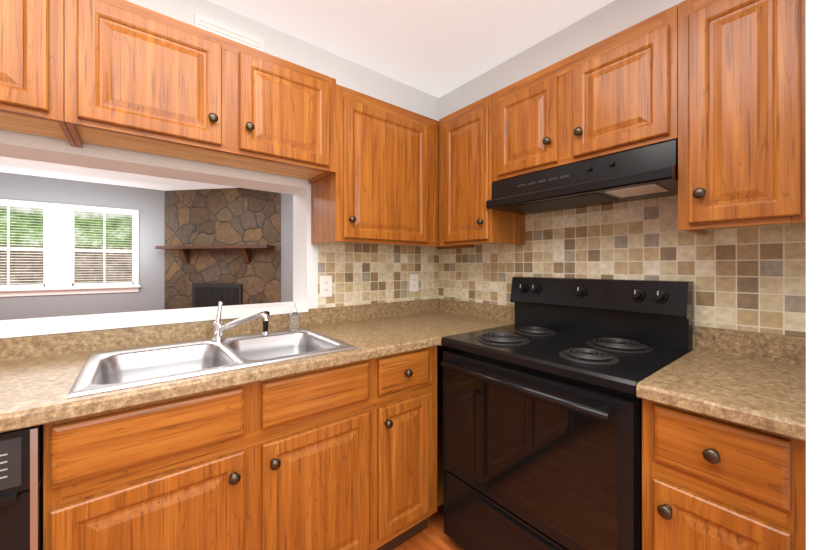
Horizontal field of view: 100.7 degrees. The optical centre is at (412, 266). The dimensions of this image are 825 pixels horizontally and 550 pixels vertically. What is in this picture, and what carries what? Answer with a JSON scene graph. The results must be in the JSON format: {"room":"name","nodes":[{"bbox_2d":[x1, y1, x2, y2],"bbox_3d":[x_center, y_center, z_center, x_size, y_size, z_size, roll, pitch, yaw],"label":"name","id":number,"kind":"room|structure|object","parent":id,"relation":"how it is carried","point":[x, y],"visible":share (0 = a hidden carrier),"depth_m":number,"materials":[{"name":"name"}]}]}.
{"room":"kitchen","nodes":[
{"label":"kitchen","id":0,"kind":"room"},
{"bbox_2d":[0,172,164,319],"bbox_3d":[-4.437,0.024,5.093,4.250,2.440,0.150,0,0,-39],"label":"wall","id":1,"kind":"structure","parent":0,"point":[149,204],"depth_m":4.94,"materials":[{"name":"grey paint"}]},
{"bbox_2d":[0,199,139,296],"bbox_3d":[-4.866,-0.231,4.707,1.747,1.240,0.210,0,0,-39],"label":"window","id":2,"kind":"structure","parent":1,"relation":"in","point":[59,250],"depth_m":4.69,"materials":[{"name":"white paint"}]},
{"bbox_2d":[0,0,438,308],"bbox_3d":[-1.454,0.024,1.243,4.050,2.440,0.210,0,0,-39],"label":"wall","id":3,"kind":"structure","parent":0,"point":[346,73],"depth_m":1.70,"materials":[{"name":"white paint"}]},
{"bbox_2d":[0,0,75,146],"bbox_3d":[-1.492,-0.498,0.854,0.937,0.760,0.328,0,0,-39],"label":"upper cabinet","id":4,"kind":"object","parent":3,"relation":"attached to","point":[38,37],"depth_m":1.00,"materials":[{"name":"brown wood"}]},
{"bbox_2d":[0,301,307,337],"bbox_3d":[-1.439,0.224,1.252,2.081,0.034,0.254,0,0,-39],"label":"ledge","id":5,"kind":"object","parent":3,"relation":"on","point":[37,326],"visible":0.89,"depth_m":1.39,"materials":[{"name":"white paint"}]},
{"bbox_2d":[76,0,347,243],"bbox_3d":[-0.790,-0.498,1.422,0.932,0.760,0.328,0,0,-39],"label":"upper cabinet","id":6,"kind":"object","parent":3,"relation":"attached to","point":[148,81],"depth_m":1.28,"materials":[{"name":"brown wood"}]},
{"bbox_2d":[195,13,263,51],"bbox_3d":[-0.842,-1.041,1.591,0.289,0.140,0.015,0,0,-39],"label":"air vent","id":7,"kind":"object","parent":3,"relation":"in","point":[224,30],"visible":0.35,"depth_m":1.58,"materials":[{"name":"white paint"}]},
{"bbox_2d":[318,242,438,307],"bbox_3d":[-0.162,0.094,2.146,0.903,0.500,0.007,0,0,-39],"label":"tile","id":8,"kind":"structure","parent":3,"relation":"attached to","point":[363,273],"depth_m":2.09,"materials":[{"name":"beige tile"}]},
{"bbox_2d":[319,276,331,296],"bbox_3d":[-0.476,0.111,1.882,0.072,0.116,0.007,0,0,-39],"label":"electrical outlet","id":9,"kind":"object","parent":8,"relation":"attached to","point":[325,286],"visible":1,"depth_m":1.88,"materials":[{"name":"white plastic"}]},
{"bbox_2d":[410,274,417,291],"bbox_3d":[0.011,0.111,2.276,0.072,0.116,0.007,0,0,-39],"label":"electrical outlet","id":10,"kind":"object","parent":8,"relation":"attached to","point":[413,282],"visible":1,"depth_m":2.27,"materials":[{"name":"white plastic"}]},
{"bbox_2d":[348,88,455,248],"bbox_3d":[-0.081,-0.498,1.994,0.950,0.760,0.328,0,0,-39],"label":"upper cabinet","id":11,"kind":"object","parent":3,"relation":"attached to","point":[394,151],"depth_m":1.79,"materials":[{"name":"brown wood"}]},
{"bbox_2d":[0,0,614,190],"bbox_3d":[-1.876,-1.226,1.924,4.250,0.060,8.700,0,0,-39],"label":"ceiling","id":12,"kind":"structure","parent":0,"point":[438,48],"depth_m":1.76,"materials":[{"name":"white paint"}]},
{"bbox_2d":[393,503,462,549],"bbox_3d":[-1.876,1.274,1.924,4.250,0.060,8.700,0,0,-39],"label":"floor","id":13,"kind":"structure","parent":0,"point":[432,536],"depth_m":1.56,"materials":[{"name":"brown wood"}]},
{"bbox_2d":[0,424,42,549],"bbox_3d":[-1.254,0.801,0.803,0.600,0.882,0.605,0,0,-39],"label":"dishwasher","id":14,"kind":"object","parent":13,"relation":"on","point":[21,489],"visible":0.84,"depth_m":0.75,"materials":[{"name":"black metal"}]},
{"bbox_2d":[43,421,58,549],"bbox_3d":[-1.279,0.800,0.833,0.640,0.888,0.642,0,0,-39],"label":"base cabinet","id":15,"kind":"object","parent":13,"relation":"on","point":[50,430],"depth_m":0.79,"materials":[{"name":"brown wood"}]},
{"bbox_2d":[155,188,280,309],"bbox_3d":[-2.974,0.026,5.064,1.603,2.436,1.728,0,0,-39],"label":"fireplace","id":16,"kind":"object","parent":13,"relation":"on","point":[223,245],"visible":0.65,"depth_m":5.23,"materials":[{"name":"stone"}]},
{"bbox_2d":[155,244,274,262],"bbox_3d":[-2.987,-0.181,5.151,1.378,0.250,1.513,0,0,-39],"label":"mantel shelf","id":17,"kind":"object","parent":16,"relation":"attached to","point":[174,253],"depth_m":5.21,"materials":[{"name":"brown wood"}]},
{"bbox_2d":[59,345,442,549],"bbox_3d":[-0.559,0.800,1.415,1.242,0.888,0.642,0,0,-39],"label":"base cabinet","id":18,"kind":"object","parent":13,"relation":"on","point":[348,456],"depth_m":1.09,"materials":[{"name":"brown wood"}]},
{"bbox_2d":[0,298,514,432],"bbox_3d":[-0.967,0.291,1.071,3.491,0.126,0.669,0,0,-39],"label":"countertop","id":19,"kind":"structure","parent":18,"relation":"on","point":[38,373],"depth_m":1.25,"materials":[{"name":"laminate"}]},
{"bbox_2d":[66,328,356,397],"bbox_3d":[-0.683,0.396,1.269,0.795,0.172,0.520,0,0,-39],"label":"sink","id":20,"kind":"object","parent":19,"relation":"in","point":[102,371],"visible":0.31,"depth_m":1.27,"materials":[{"name":"silver metal"}]},
{"bbox_2d":[261,311,269,334],"bbox_3d":[-0.666,0.256,1.551,0.040,0.105,0.041,0,0,-39],"label":"sprayer","id":21,"kind":"object","parent":20,"relation":"on","point":[265,331],"visible":0.6,"depth_m":1.54,"materials":[{"name":"black plastic"}]},
{"bbox_2d":[289,303,299,331],"bbox_3d":[-0.560,0.242,1.629,0.048,0.133,0.054,0,0,-39],"label":"soap bottle","id":22,"kind":"object","parent":20,"relation":"on","point":[294,320],"visible":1,"depth_m":1.61,"materials":[{"name":"white"}]},
{"bbox_2d":[210,301,268,340],"bbox_3d":[-0.717,0.229,1.414,0.186,0.158,0.214,0,0,-39],"label":"faucet","id":23,"kind":"object","parent":19,"relation":"on","point":[219,328],"visible":1,"depth_m":1.42,"materials":[{"name":"silver metal"}]},
{"bbox_2d":[440,277,692,549],"bbox_3d":[0.581,0.651,1.398,0.658,1.186,0.760,0,0,-39],"label":"stove","id":24,"kind":"object","parent":13,"relation":"on","point":[542,425],"visible":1,"depth_m":1.25,"materials":[{"name":"black metal"}]},
{"bbox_2d":[642,399,805,549],"bbox_3d":[0.948,0.800,1.006,0.606,0.888,0.300,0,0,-39],"label":"base cabinet","id":25,"kind":"object","parent":13,"relation":"on","point":[709,483],"depth_m":0.81,"materials":[{"name":"brown wood"}]},
{"bbox_2d":[636,326,805,440],"bbox_3d":[0.938,0.291,0.998,0.618,0.126,0.301,0,0,-39],"label":"countertop","id":26,"kind":"structure","parent":25,"relation":"on","point":[756,380],"depth_m":0.94,"materials":[{"name":"laminate"}]},
{"bbox_2d":[281,0,684,301],"bbox_3d":[-0.320,0.024,3.181,0.150,2.440,8.700,0,0,-39],"label":"wall","id":27,"kind":"structure","parent":0,"point":[606,21],"depth_m":1.84,"materials":[{"name":"white paint"}]},
{"bbox_2d":[440,94,491,247],"bbox_3d":[0.386,-0.498,1.925,0.310,0.760,0.397,0,0,-39],"label":"upper cabinet","id":28,"kind":"object","parent":27,"relation":"attached to","point":[465,133],"depth_m":1.81,"materials":[{"name":"brown wood"}]},
{"bbox_2d":[492,11,663,244],"bbox_3d":[0.736,-0.498,1.492,0.310,0.760,0.780,0,0,-39],"label":"upper cabinet","id":29,"kind":"object","parent":27,"relation":"attached to","point":[606,97],"depth_m":1.34,"materials":[{"name":"brown wood"}]},
{"bbox_2d":[486,138,677,214],"bbox_3d":[0.725,-0.348,1.483,0.340,0.140,0.742,0,0,-39],"label":"range hood","id":30,"kind":"object","parent":29,"relation":"attached to","point":[644,172],"visible":0.94,"depth_m":1.34,"materials":[{"name":"black metal"}]},
{"bbox_2d":[439,195,805,349],"bbox_3d":[0.733,-0.056,1.751,0.007,0.800,1.731,0,0,-39],"label":"tile","id":31,"kind":"structure","parent":27,"relation":"attached to","point":[751,279],"depth_m":1.40,"materials":[{"name":"beige tile"}]},
{"bbox_2d":[664,0,805,234],"bbox_3d":[1.057,-0.498,1.095,0.310,0.760,0.304,0,0,-39],"label":"upper cabinet","id":32,"kind":"object","parent":27,"relation":"attached to","point":[716,89],"depth_m":0.99,"materials":[{"name":"brown wood"}]},
{"bbox_2d":[806,0,824,549],"bbox_3d":[1.030,0.024,0.798,0.745,2.440,0.120,0,0,-39],"label":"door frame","id":33,"kind":"structure","parent":27,"relation":"attached to","point":[815,274],"depth_m":0.60,"materials":[{"name":"white paint"}]},
{"label":"outside","id":34,"kind":"structure","parent":0,"visible":0},
{"bbox_2d":[0,206,131,284],"bbox_3d":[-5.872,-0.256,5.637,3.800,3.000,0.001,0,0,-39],"label":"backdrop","id":35,"kind":"structure","parent":34,"point":[26,257],"depth_m":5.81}
]}

